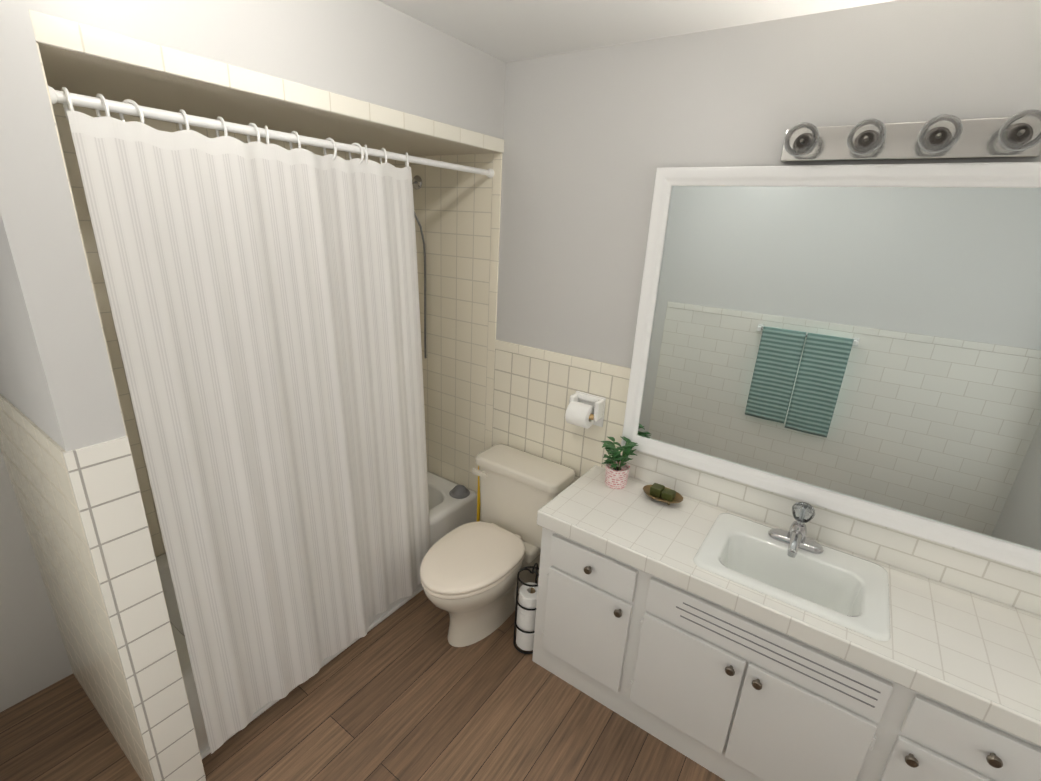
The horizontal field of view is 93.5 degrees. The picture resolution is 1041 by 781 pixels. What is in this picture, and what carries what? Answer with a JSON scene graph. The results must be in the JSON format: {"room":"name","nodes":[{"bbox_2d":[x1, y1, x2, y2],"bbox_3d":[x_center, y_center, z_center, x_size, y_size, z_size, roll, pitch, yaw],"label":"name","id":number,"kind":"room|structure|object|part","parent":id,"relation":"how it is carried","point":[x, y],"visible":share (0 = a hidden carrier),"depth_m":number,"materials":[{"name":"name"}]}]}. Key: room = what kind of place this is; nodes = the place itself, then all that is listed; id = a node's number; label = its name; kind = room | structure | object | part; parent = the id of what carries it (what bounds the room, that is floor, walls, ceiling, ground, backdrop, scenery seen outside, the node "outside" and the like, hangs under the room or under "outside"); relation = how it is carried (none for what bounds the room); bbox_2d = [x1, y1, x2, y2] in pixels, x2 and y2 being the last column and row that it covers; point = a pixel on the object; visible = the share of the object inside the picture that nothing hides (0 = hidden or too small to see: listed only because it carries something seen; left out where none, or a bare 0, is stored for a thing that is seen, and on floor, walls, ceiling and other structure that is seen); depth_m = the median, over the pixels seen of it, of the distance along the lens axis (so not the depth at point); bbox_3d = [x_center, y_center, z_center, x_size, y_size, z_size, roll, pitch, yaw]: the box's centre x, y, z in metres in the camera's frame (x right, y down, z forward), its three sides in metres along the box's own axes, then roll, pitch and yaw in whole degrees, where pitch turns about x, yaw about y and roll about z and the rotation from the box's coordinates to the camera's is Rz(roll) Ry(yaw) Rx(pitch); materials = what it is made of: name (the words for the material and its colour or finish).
{"room":"bathroom","nodes":[
{"label":"bathroom","id":0,"kind":"room"},
{"bbox_2d":[0,449,72,711],"bbox_3d":[-1.530,-0.161,2.128,0.100,2.545,2.300,15,22,32],"label":"wall","id":1,"kind":"structure","parent":0,"point":[34,659],"depth_m":1.88,"materials":[{"name":"grey paint"}]},
{"bbox_2d":[52,103,377,556],"bbox_3d":[-1.297,-0.062,2.431,0.007,2.186,1.593,15,22,32],"label":"wall tile","id":2,"kind":"structure","parent":1,"relation":"attached to","point":[85,222],"depth_m":1.91,"materials":[{"name":"beige tile"}]},
{"bbox_2d":[0,0,125,451],"bbox_3d":[-1.421,0.070,1.471,0.875,2.545,0.120,15,22,32],"label":"wall","id":3,"kind":"structure","parent":0,"point":[57,385],"depth_m":1.09,"materials":[{"name":"grey paint"}]},
{"bbox_2d":[0,394,153,780],"bbox_3d":[-1.489,0.669,1.621,0.875,1.310,0.007,15,22,32],"label":"wall tile","id":4,"kind":"structure","parent":3,"relation":"attached to","point":[33,457],"depth_m":1.54,"materials":[{"name":"beige tile"}]},
{"bbox_2d":[36,42,205,776],"bbox_3d":[-1.397,0.224,1.581,0.853,2.186,0.007,15,22,32],"label":"wall tiles","id":5,"kind":"structure","parent":3,"relation":"attached to","point":[97,308],"depth_m":1.16,"materials":[{"name":"beige tile"}]},
{"bbox_2d":[48,86,493,753],"bbox_3d":[-0.625,0.111,1.999,0.096,2.037,1.584,15,22,32],"label":"shower curtain","id":6,"kind":"object","parent":5,"relation":"attached to","point":[264,300],"visible":0.98,"depth_m":1.63,"materials":[{"name":"white fabric"}]},
{"bbox_3d":[-0.592,-0.835,1.687,0.042,0.041,1.584,15,22,32],"label":"rod rail","id":7,"kind":"part","parent":6,"relation":"part of","materials":[{"name":"white metal"}]},
{"bbox_2d":[63,436,205,780],"bbox_3d":[-1.093,0.754,1.436,0.007,1.310,0.127,15,22,32],"label":"wall tile","id":8,"kind":"structure","parent":3,"relation":"attached to","point":[104,482],"depth_m":1.38,"materials":[{"name":"beige tile"}]},
{"bbox_2d":[26,0,505,138],"bbox_3d":[-0.881,-1.171,1.796,0.860,0.355,1.600,15,22,32],"label":"wall","id":9,"kind":"structure","parent":0,"point":[376,52],"depth_m":1.51,"materials":[{"name":"grey paint"}]},
{"bbox_2d":[37,42,500,157],"bbox_3d":[-0.892,-1.002,1.855,0.856,0.004,1.600,15,22,32],"label":"soffit","id":10,"kind":"structure","parent":9,"relation":"attached to","point":[71,71],"depth_m":1.51,"materials":[{"name":"beige paint"}]},
{"bbox_2d":[0,589,724,780],"bbox_3d":[-0.138,1.489,1.619,3.660,0.100,2.500,15,22,32],"label":"floor","id":11,"kind":"structure","parent":0,"point":[406,691],"depth_m":1.90,"materials":[{"name":"brown wood"}]},
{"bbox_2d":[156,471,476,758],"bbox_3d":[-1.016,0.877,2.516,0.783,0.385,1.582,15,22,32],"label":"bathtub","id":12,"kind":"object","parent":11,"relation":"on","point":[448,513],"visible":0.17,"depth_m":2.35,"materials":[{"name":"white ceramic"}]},
{"bbox_2d":[449,485,469,498],"bbox_3d":[-0.351,0.573,2.832,0.120,0.052,0.120,15,22,32],"label":"drain stopper","id":13,"kind":"object","parent":12,"relation":"on","point":[459,491],"visible":1,"depth_m":2.81,"materials":[{"name":"grey rubber"}]},
{"bbox_2d":[476,465,479,521],"bbox_3d":[-0.237,0.704,2.725,0.132,0.655,0.132,15,22,32],"label":"plunger","id":14,"kind":"object","parent":11,"relation":"on","point":[478,505],"visible":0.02,"depth_m":2.69,"materials":[{"name":"yellow rubber"}]},
{"bbox_2d":[420,444,574,646],"bbox_3d":[-0.155,0.781,2.366,0.492,0.751,0.777,15,22,32],"label":"toilet","id":15,"kind":"object","parent":11,"relation":"on","point":[469,573],"visible":0.94,"depth_m":2.33,"materials":[{"name":"beige ceramic"}]},
{"bbox_3d":[-0.233,0.791,2.265,0.392,0.024,0.521,15,22,32],"label":"seat","id":16,"kind":"part","parent":15,"relation":"part of","materials":[{"name":"beige plastic"}]},
{"bbox_3d":[-0.225,0.771,2.268,0.396,0.060,0.548,15,22,32],"label":"lid","id":17,"kind":"part","parent":15,"relation":"part of","materials":[{"name":"beige plastic"}]},
{"bbox_3d":[-0.205,0.421,2.504,0.090,0.032,0.022,15,22,32],"label":"lever","id":18,"kind":"part","parent":15,"relation":"part of","materials":[{"name":"beige ceramic"}]},
{"bbox_3d":[0.011,0.563,2.535,0.462,0.340,0.205,15,22,32],"label":"tank","id":19,"kind":"part","parent":15,"relation":"part of","materials":[{"name":"beige ceramic"}]},
{"bbox_3d":[0.020,0.383,2.469,0.492,0.048,0.226,15,22,32],"label":"tank lid","id":20,"kind":"part","parent":15,"relation":"part of","materials":[{"name":"beige ceramic"}]},
{"bbox_2d":[513,563,538,653],"bbox_3d":[0.042,0.996,2.255,0.132,0.429,0.132,15,22,32],"label":"toilet paper stand","id":21,"kind":"object","parent":11,"relation":"on","point":[525,615],"visible":0.83,"depth_m":2.23,"materials":[{"name":"black metal"}]},
{"bbox_2d":[532,517,1040,780],"bbox_3d":[0.876,1.012,1.850,1.654,0.755,0.534,15,22,32],"label":"bathroom vanity","id":22,"kind":"object","parent":11,"relation":"on","point":[725,644],"depth_m":1.64,"materials":[{"name":"white paint"}]},
{"bbox_2d":[540,465,1040,732],"bbox_3d":[0.905,0.630,1.732,1.675,0.045,0.504,15,22,32],"label":"countertop","id":23,"kind":"structure","parent":22,"relation":"on","point":[985,652],"depth_m":1.53,"materials":[{"name":"white tile"}]},
{"bbox_2d":[601,436,637,488],"bbox_3d":[0.423,0.320,2.167,0.165,0.209,0.179,15,22,32],"label":"plant pot","id":24,"kind":"object","parent":23,"relation":"on","point":[617,468],"visible":1,"depth_m":2.14,"materials":[{"name":"green plant"}]},
{"bbox_2d":[643,483,682,504],"bbox_3d":[0.604,0.440,2.079,0.172,0.058,0.120,15,22,32],"label":"soap dish","id":25,"kind":"object","parent":23,"relation":"on","point":[661,493],"visible":1,"depth_m":2.06,"materials":[{"name":"brown metal"}]},
{"bbox_2d":[688,509,895,644],"bbox_3d":[0.937,0.687,1.735,0.569,0.178,0.417,15,22,32],"label":"sink","id":26,"kind":"object","parent":23,"relation":"in","point":[844,587],"depth_m":1.73,"materials":[{"name":"white ceramic"}]},
{"bbox_2d":[768,505,827,560],"bbox_3d":[0.991,0.509,1.751,0.184,0.155,0.193,15,22,32],"label":"faucet","id":27,"kind":"object","parent":26,"relation":"on","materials":[{"name":"silver metal"}]},
{"bbox_2d":[378,0,896,62],"bbox_3d":[-0.004,-1.010,0.762,3.660,0.100,2.500,15,22,32],"label":"ceiling","id":28,"kind":"structure","parent":0,"point":[506,31],"depth_m":1.64,"materials":[{"name":"white paint"}]},
{"bbox_2d":[496,0,1040,367],"bbox_3d":[0.614,-0.047,2.133,3.660,2.545,0.100,15,22,32],"label":"wall","id":29,"kind":"structure","parent":0,"point":[595,139],"depth_m":1.81,"materials":[{"name":"grey paint"}]},
{"bbox_2d":[28,9,503,152],"bbox_3d":[-0.533,-0.928,1.617,0.008,0.056,1.600,15,22,32],"label":"trim","id":30,"kind":"structure","parent":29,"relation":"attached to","point":[51,30],"depth_m":1.28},
{"bbox_2d":[378,153,493,521],"bbox_3d":[-0.512,-0.163,2.848,0.810,2.186,0.007,15,22,32],"label":"wall tile","id":31,"kind":"structure","parent":29,"relation":"attached to","point":[453,210],"depth_m":2.65,"materials":[{"name":"beige tile"}]},
{"bbox_2d":[412,175,426,357],"bbox_3d":[-0.607,-0.638,2.633,0.114,0.974,0.210,15,22,32],"label":"shower","id":32,"kind":"object","parent":31,"relation":"attached to","point":[417,181],"visible":0.56,"depth_m":2.64,"materials":[{"name":"silver metal"}]},
{"bbox_2d":[482,153,501,521],"bbox_3d":[-0.160,-0.066,2.620,0.050,2.186,0.009,15,22,32],"label":"trim","id":33,"kind":"structure","parent":29,"relation":"attached to","point":[495,223],"depth_m":2.46,"materials":[{"name":"beige tile"}]},
{"bbox_2d":[492,349,628,483],"bbox_3d":[0.149,0.462,2.558,0.760,1.260,0.007,15,22,32],"label":"tile wainscot","id":34,"kind":"structure","parent":29,"relation":"attached to","point":[531,397],"depth_m":2.44,"materials":[{"name":"beige tile"}]},
{"bbox_2d":[565,391,605,428],"bbox_3d":[0.292,0.099,2.260,0.155,0.145,0.122,15,22,32],"label":"toilet paper holder","id":35,"kind":"object","parent":34,"relation":"attached to","point":[585,410],"visible":1,"depth_m":2.24,"materials":[{"name":"white ceramic"}]},
{"bbox_2d":[495,340,630,378],"bbox_3d":[0.181,-0.156,2.343,0.760,0.050,0.013,15,22,32],"label":"cap","id":36,"kind":"object","parent":29,"relation":"attached to","point":[591,365],"visible":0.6,"depth_m":2.31,"materials":[{"name":"beige tile"}]},
{"bbox_2d":[621,162,1040,573],"bbox_3d":[1.089,-0.134,1.659,1.460,1.155,0.031,15,22,32],"label":"mirror","id":37,"kind":"object","parent":29,"relation":"attached to","point":[862,341],"visible":0.96,"depth_m":1.64,"materials":[{"name":"white mirror"}]},
{"bbox_2d":[626,449,1040,615],"bbox_3d":[1.214,0.755,1.873,1.840,1.260,0.007,15,22,32],"label":"tile backsplash","id":38,"kind":"structure","parent":29,"relation":"attached to","point":[1008,584],"depth_m":1.78,"materials":[{"name":"white tile"}]},
{"bbox_2d":[780,109,1040,162],"bbox_3d":[1.090,-0.723,1.403,0.626,0.100,0.179,15,22,32],"label":"light bar","id":39,"kind":"object","parent":29,"relation":"attached to","point":[953,137],"visible":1,"depth_m":1.40,"materials":[{"name":"silver metal"}]}
]}

